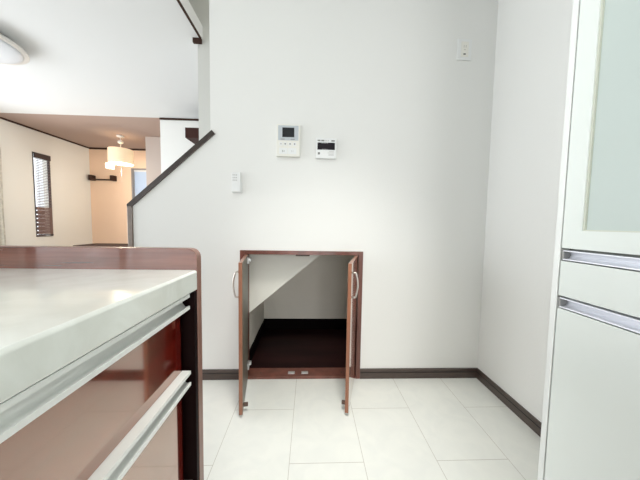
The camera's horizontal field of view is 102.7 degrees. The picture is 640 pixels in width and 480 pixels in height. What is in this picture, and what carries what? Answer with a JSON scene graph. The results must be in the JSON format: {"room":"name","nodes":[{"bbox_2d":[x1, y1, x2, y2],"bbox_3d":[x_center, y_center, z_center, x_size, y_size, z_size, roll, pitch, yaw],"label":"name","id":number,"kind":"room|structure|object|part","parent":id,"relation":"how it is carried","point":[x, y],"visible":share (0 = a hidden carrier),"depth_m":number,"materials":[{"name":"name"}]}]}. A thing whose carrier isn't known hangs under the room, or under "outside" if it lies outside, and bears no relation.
{"room":"kitchen","nodes":[
{"label":"kitchen","id":0,"kind":"room"},
{"bbox_2d":[0,119,92,245],"bbox_3d":[-4.606,-0.401,1.183,0.120,2.430,8.170,1,4,-2],"label":"wall","id":1,"kind":"structure","parent":0,"point":[69,163],"depth_m":4.39,"materials":[{"name":"beige paint"}]},
{"bbox_2d":[32,152,52,236],"bbox_3d":[-4.678,-0.749,4.306,0.036,1.380,0.277,1,4,-2],"label":"window","id":2,"kind":"structure","parent":1,"relation":"in","point":[32,152],"depth_m":4.21,"materials":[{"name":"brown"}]},
{"bbox_2d":[33,152,53,234],"bbox_3d":[-4.643,-0.756,4.307,0.026,1.350,0.252,1,4,-2],"label":"window blind","id":3,"kind":"object","parent":2,"relation":"attached to","point":[46,218],"visible":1,"depth_m":4.30,"materials":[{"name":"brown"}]},
{"bbox_2d":[0,117,145,150],"bbox_3d":[-1.862,-1.765,4.473,5.586,0.030,1.650,1,4,-2],"label":"trim","id":4,"kind":"structure","parent":1,"relation":"attached to","point":[0,117],"depth_m":4.53,"materials":[{"name":"brown wood"}]},
{"bbox_3d":[-4.518,-1.225,1.806,0.082,0.023,3.610,1,4,-2],"label":"rail","id":5,"kind":"object","parent":1,"relation":"attached to","visible":0},
{"bbox_2d":[0,147,5,244],"bbox_3d":[-4.568,-0.338,3.535,0.058,1.950,0.360,1,4,-2],"label":"curtain","id":6,"kind":"object","parent":5,"relation":"hanging from","point":[2,222],"visible":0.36,"depth_m":3.67,"materials":[{"name":"beige fabric"}]},
{"bbox_2d":[0,0,202,148],"bbox_3d":[-1.724,-1.625,1.218,5.806,0.105,8.370,1,4,-2],"label":"ceiling","id":7,"kind":"structure","parent":0,"point":[119,58],"depth_m":2.48,"materials":[{"name":"white paint"}]},
{"bbox_2d":[0,34,29,64],"bbox_3d":[-2.756,-1.588,2.005,0.640,0.103,0.640,1,4,-2],"label":"ceiling light","id":8,"kind":"object","parent":7,"relation":"attached to","point":[11,53],"visible":1,"depth_m":2.14,"materials":[{"name":"white plastic"}]},
{"bbox_2d":[0,39,23,63],"bbox_3d":[-2.757,-1.549,2.007,0.564,0.024,0.564,1,4,-2],"label":"diffuser","id":9,"kind":"object","parent":8,"relation":"attached to","point":[9,53],"depth_m":2.14,"materials":[{"name":"white plastic"}]},
{"bbox_2d":[105,135,133,176],"bbox_3d":[-3.462,-1.404,4.449,0.363,0.800,0.359,3,4,32],"label":"pendant lamp","id":10,"kind":"object","parent":7,"relation":"hanging from","point":[120,156],"visible":1,"depth_m":4.36,"materials":[{"name":"beige fabric"}]},
{"bbox_3d":[-3.632,-1.280,4.420,0.090,0.090,0.090,1,4,-2],"label":"lamp shade","id":11,"kind":"part","parent":10,"relation":"part of","materials":[{"name":"beige fabric"}]},
{"bbox_3d":[-3.460,-1.447,4.446,0.360,0.245,0.360,1,4,-2],"label":"lamp shade","id":12,"kind":"part","parent":10,"relation":"part of","materials":[{"name":"beige fabric"}]},
{"bbox_2d":[111,161,131,164],"bbox_3d":[-3.462,-1.342,4.452,0.340,0.015,0.340,1,4,-2],"label":"diffuser","id":13,"kind":"object","parent":10,"relation":"attached to","point":[112,162],"depth_m":4.43,"materials":[{"name":"beige"}]},
{"bbox_2d":[89,149,145,243],"bbox_3d":[-1.917,-0.624,5.431,5.586,2.430,0.120,1,4,-2],"label":"wall","id":14,"kind":"structure","parent":0,"point":[109,199],"depth_m":5.26,"materials":[{"name":"beige paint"}]},
{"bbox_2d":[88,175,116,180],"bbox_3d":[-4.405,-1.256,5.183,0.487,0.104,0.100,1,4,-2],"label":"wall shelf","id":15,"kind":"object","parent":14,"relation":"attached to","point":[90,177],"visible":1,"depth_m":5.15,"materials":[{"name":"brown wood"}]},
{"bbox_2d":[131,168,145,198],"bbox_3d":[-3.541,-1.025,5.329,0.680,0.890,0.106,1,4,-2],"label":"window","id":16,"kind":"structure","parent":14,"relation":"in","point":[132,169],"depth_m":5.26,"materials":[{"name":"grey"}]},
{"bbox_2d":[134,170,146,195],"bbox_3d":[-3.542,-1.027,5.337,0.624,0.832,0.024,1,4,-2],"label":"screen","id":17,"kind":"object","parent":16,"relation":"attached to","point":[140,175],"visible":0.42,"depth_m":5.32,"materials":[{"name":"white glass"}]},
{"bbox_2d":[145,137,160,185],"bbox_3d":[-2.690,-0.584,4.601,0.744,2.430,0.120,1,4,-2],"label":"wall partition","id":18,"kind":"structure","parent":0,"point":[153,145],"depth_m":4.48,"materials":[{"name":"white paint"}]},
{"bbox_2d":[160,120,198,173],"bbox_3d":[-0.619,-0.502,3.835,3.356,2.430,0.120,1,4,-2],"label":"wall","id":19,"kind":"structure","parent":0,"point":[174,144],"depth_m":3.66,"materials":[{"name":"white paint"}]},
{"bbox_2d":[159,118,198,120],"bbox_3d":[-1.448,-1.707,3.656,1.650,0.022,0.018,1,4,-2],"label":"trim","id":20,"kind":"structure","parent":19,"relation":"attached to","point":[183,119],"depth_m":3.63,"materials":[{"name":"brown wood"}]},
{"bbox_2d":[185,127,198,143],"bbox_3d":[-1.471,-1.397,3.498,0.560,0.130,0.370,1,4,-2],"label":"upper cabinet","id":21,"kind":"object","parent":19,"relation":"attached to","point":[192,134],"visible":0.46,"depth_m":3.31,"materials":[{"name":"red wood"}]},
{"bbox_3d":[-1.464,-1.385,3.323,0.558,0.128,0.018,1,4,-2],"label":"door","id":22,"kind":"part","parent":21,"relation":"part of","materials":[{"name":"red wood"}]},
{"bbox_2d":[189,0,209,139],"bbox_3d":[-0.428,-1.233,2.209,2.886,4.100,0.205,1,4,-2],"label":"wall","id":23,"kind":"structure","parent":0,"point":[201,7],"depth_m":2.08,"materials":[{"name":"white paint"}]},
{"bbox_2d":[177,0,201,43],"bbox_3d":[-0.971,-1.579,1.806,0.070,0.036,0.508,1,4,-2],"label":"trim","id":24,"kind":"structure","parent":23,"relation":"attached to","point":[195,40],"depth_m":1.92,"materials":[{"name":"brown wood"}]},
{"bbox_2d":[249,301,263,348],"bbox_3d":[-0.490,0.128,1.967,0.014,1.388,0.615,1,4,-2],"label":"wall","id":25,"kind":"structure","parent":0,"point":[256,316],"depth_m":1.93,"materials":[{"name":"white paint"}]},
{"bbox_2d":[249,254,318,312],"bbox_3d":[-0.018,-0.022,1.689,0.902,1.038,0.012,1,4,-2],"label":"panel","id":26,"kind":"object","parent":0,"point":[267,273],"visible":0.07,"depth_m":1.69,"materials":[{"name":"white paint"}]},
{"bbox_2d":[264,255,353,318],"bbox_3d":[-0.044,0.116,2.286,0.902,1.388,0.012,1,4,-2],"label":"wall","id":27,"kind":"structure","parent":0,"point":[319,290],"depth_m":2.30,"materials":[{"name":"white paint"}]},
{"bbox_2d":[249,319,346,360],"bbox_3d":[-0.043,0.779,2.035,0.902,0.096,0.573,1,4,-2],"label":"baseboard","id":28,"kind":"structure","parent":27,"relation":"attached to","point":[267,323],"depth_m":2.30,"materials":[{"name":"black wood"}]},
{"bbox_2d":[133,0,497,368],"bbox_3d":[0.036,-0.933,1.552,2.242,3.600,0.120,1,4,-2],"label":"wall","id":29,"kind":"structure","parent":0,"point":[405,188],"depth_m":1.52,"materials":[{"name":"white paint"}]},
{"bbox_2d":[127,206,133,246],"bbox_3d":[-1.118,0.323,1.586,0.026,1.050,0.144,1,4,-2],"label":"trim","id":30,"kind":"structure","parent":29,"relation":"attached to","point":[129,208],"depth_m":1.49,"materials":[{"name":"brown wood"}]},
{"bbox_2d":[127,130,214,205],"bbox_3d":[-0.866,-0.420,1.549,0.505,0.446,0.144,1,4,-2],"label":"trim","id":31,"kind":"structure","parent":29,"relation":"attached to","point":[211,133],"depth_m":1.48,"materials":[{"name":"brown wood"}]},
{"bbox_2d":[202,369,238,379],"bbox_3d":[-0.801,0.825,1.565,0.620,0.062,0.011,1,4,-2],"label":"baseboard","id":32,"kind":"structure","parent":29,"relation":"attached to","point":[208,374],"depth_m":1.57,"materials":[{"name":"black wood"}]},
{"bbox_2d":[232,172,241,192],"bbox_3d":[-0.486,-0.335,1.493,0.058,0.116,0.031,1,4,-2],"label":"remote","id":33,"kind":"object","parent":29,"relation":"attached to","point":[236,176],"visible":1,"depth_m":1.48,"materials":[{"name":"white plastic"}]},
{"bbox_2d":[276,124,299,157],"bbox_3d":[-0.184,-0.578,1.492,0.137,0.183,0.026,1,4,-2],"label":"intercom","id":34,"kind":"object","parent":29,"relation":"attached to","point":[288,135],"visible":1,"depth_m":1.48,"materials":[{"name":"white plastic"}]},
{"bbox_2d":[316,138,335,158],"bbox_3d":[0.035,-0.538,1.505,0.120,0.117,0.021,1,4,-2],"label":"controller","id":35,"kind":"object","parent":29,"relation":"attached to","point":[325,147],"visible":1,"depth_m":1.50,"materials":[{"name":"white plastic"}]},
{"bbox_2d":[360,368,477,378],"bbox_3d":[0.630,0.845,1.622,0.760,0.062,0.011,1,4,-2],"label":"baseboard","id":36,"kind":"structure","parent":29,"relation":"attached to","point":[365,373],"depth_m":1.62,"materials":[{"name":"black wood"}]},
{"bbox_2d":[457,39,471,60],"bbox_3d":[0.850,-1.120,1.506,0.084,0.118,0.010,1,4,-2],"label":"wall outlet","id":37,"kind":"object","parent":29,"relation":"attached to","point":[464,46],"visible":1,"depth_m":1.50,"materials":[{"name":"white plastic"}]},
{"bbox_2d":[461,41,468,56],"bbox_3d":[0.851,-1.120,1.502,0.044,0.086,0.003,1,4,-2],"label":"socket","id":38,"kind":"object","parent":37,"relation":"attached to","point":[464,44],"depth_m":1.50,"materials":[{"name":"white plastic"}]},
{"bbox_2d":[203,329,539,479],"bbox_3d":[0.066,1.035,-0.192,2.266,0.132,5.080,1,4,-2],"label":"floor","id":39,"kind":"structure","parent":0,"point":[416,428],"depth_m":1.22,"materials":[{"name":"white tile"}]},
{"bbox_2d":[0,291,198,479],"bbox_3d":[-0.615,0.546,0.175,0.660,0.800,0.905,1,4,-2],"label":"base cabinet","id":40,"kind":"object","parent":39,"relation":"on","point":[126,408],"visible":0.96,"depth_m":0.39,"materials":[{"name":"red"}]},
{"bbox_2d":[0,268,196,403],"bbox_3d":[-0.584,0.172,-0.653,0.675,0.050,2.520,1,4,-2],"label":"countertop","id":41,"kind":"structure","parent":40,"relation":"on","point":[50,319],"depth_m":0.35,"materials":[{"name":"white stone"}]},
{"bbox_3d":[-0.295,0.351,0.162,0.020,0.035,0.878,1,4,-2],"label":"handle","id":42,"kind":"part","parent":40,"relation":"part of","materials":[{"name":"silver metal"}]},
{"bbox_3d":[-0.319,0.487,0.166,0.024,0.238,0.872,1,4,-2],"label":"drawer","id":43,"kind":"part","parent":40,"relation":"part of","materials":[{"name":"brown wood"}]},
{"bbox_2d":[0,245,203,479],"bbox_3d":[-0.645,0.465,0.639,0.685,0.902,0.024,1,4,-2],"label":"end panel","id":44,"kind":"object","parent":39,"relation":"on","point":[11,256],"visible":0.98,"depth_m":0.61,"materials":[{"name":"brown wood"}]},
{"bbox_2d":[232,250,362,414],"bbox_3d":[-0.110,0.472,1.469,0.742,0.801,0.451,1,4,-2],"label":"base cabinet","id":45,"kind":"object","parent":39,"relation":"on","point":[351,372],"visible":0.98,"depth_m":1.52,"materials":[{"name":"red wood"}]},
{"bbox_3d":[-0.410,0.216,1.242,0.033,0.134,0.010,0,4,-11],"label":"handle","id":46,"kind":"part","parent":45,"relation":"part of","materials":[{"name":"silver metal"}]},
{"bbox_3d":[-0.415,0.474,1.393,0.018,0.756,0.323,0,4,-11],"label":"cabinet door","id":47,"kind":"part","parent":45,"relation":"part of","materials":[{"name":"brown wood"}]},
{"bbox_3d":[-0.123,0.854,1.640,0.690,0.016,0.098,1,4,-2],"label":"sill","id":48,"kind":"part","parent":45,"relation":"part of","materials":[{"name":"red wood"}]},
{"bbox_3d":[0.178,0.482,1.419,0.018,0.756,0.327,2,4,13],"label":"cabinet door","id":49,"kind":"part","parent":45,"relation":"part of","materials":[{"name":"brown wood"}]},
{"bbox_3d":[0.175,0.224,1.267,0.033,0.134,0.010,2,4,13],"label":"handle","id":50,"kind":"part","parent":45,"relation":"part of","materials":[{"name":"silver metal"}]},
{"bbox_2d":[537,0,639,479],"bbox_3d":[0.847,-0.113,-0.123,0.480,2.200,1.502,1,4,-2],"label":"tall cabinet","id":51,"kind":"object","parent":39,"relation":"on","point":[590,427],"visible":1,"depth_m":0.54,"materials":[{"name":"white plastic"}]},
{"bbox_3d":[0.818,-0.160,0.618,0.480,2.200,0.014,1,4,-2],"label":"panel","id":52,"kind":"part","parent":51,"relation":"part of","materials":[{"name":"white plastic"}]},
{"bbox_3d":[0.588,0.527,0.400,0.022,0.698,0.483,1,4,-2],"label":"cabinet door","id":53,"kind":"part","parent":51,"relation":"part of","materials":[{"name":"white paint"}]},
{"bbox_3d":[0.595,0.106,0.373,0.022,0.083,0.483,1,4,-2],"label":"drawer","id":54,"kind":"part","parent":51,"relation":"part of","materials":[{"name":"white paint"}]},
{"bbox_3d":[0.594,0.164,0.375,0.022,0.024,0.478,1,4,-2],"label":"handle","id":55,"kind":"part","parent":51,"relation":"part of","materials":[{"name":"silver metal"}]},
{"bbox_3d":[0.607,-0.596,0.329,0.022,1.264,0.483,1,4,-2],"label":"glass door","id":56,"kind":"part","parent":51,"relation":"part of","materials":[{"name":"white paint"}]},
{"bbox_3d":[0.596,0.051,0.368,0.022,0.022,0.478,1,4,-2],"label":"handle","id":57,"kind":"part","parent":51,"relation":"part of","materials":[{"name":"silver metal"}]},
{"bbox_3d":[0.605,-0.597,0.329,0.005,1.182,0.400,1,4,-2],"label":"glass panel","id":58,"kind":"part","parent":51,"relation":"part of","materials":[{"name":"white glass"}]},
{"bbox_2d":[477,0,572,422],"bbox_3d":[1.172,-0.196,-0.546,0.120,2.430,4.245,1,4,-2],"label":"wall","id":59,"kind":"structure","parent":0,"point":[533,36],"depth_m":1.30,"materials":[{"name":"white paint"}]},
{"bbox_2d":[476,369,541,437],"bbox_3d":[1.022,0.880,1.168,0.011,0.062,0.929,1,4,-2],"label":"baseboard","id":60,"kind":"structure","parent":59,"relation":"attached to","point":[513,405],"depth_m":1.35,"materials":[{"name":"black wood"}]},
{"bbox_3d":[-1.766,0.912,1.378,5.806,0.120,8.370,1,4,-2],"label":"floor","id":61,"kind":"structure","parent":0,"visible":0},
{"bbox_2d":[73,243,127,246],"bbox_3d":[-3.377,0.360,4.243,0.980,0.568,0.440,1,4,-2],"label":"table","id":62,"kind":"object","parent":61,"relation":"on","point":[93,244],"visible":0.19,"depth_m":4.09,"materials":[{"name":"brown wood"}]},
{"label":"outside","id":63,"kind":"structure","parent":0,"visible":0},
{"bbox_2d":[36,207,44,235],"bbox_3d":[-5.824,-0.044,4.984,0.060,1.300,1.800,1,4,-2],"label":"fence","id":64,"kind":"object","parent":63,"point":[37,216],"visible":0.02,"depth_m":5.25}
]}

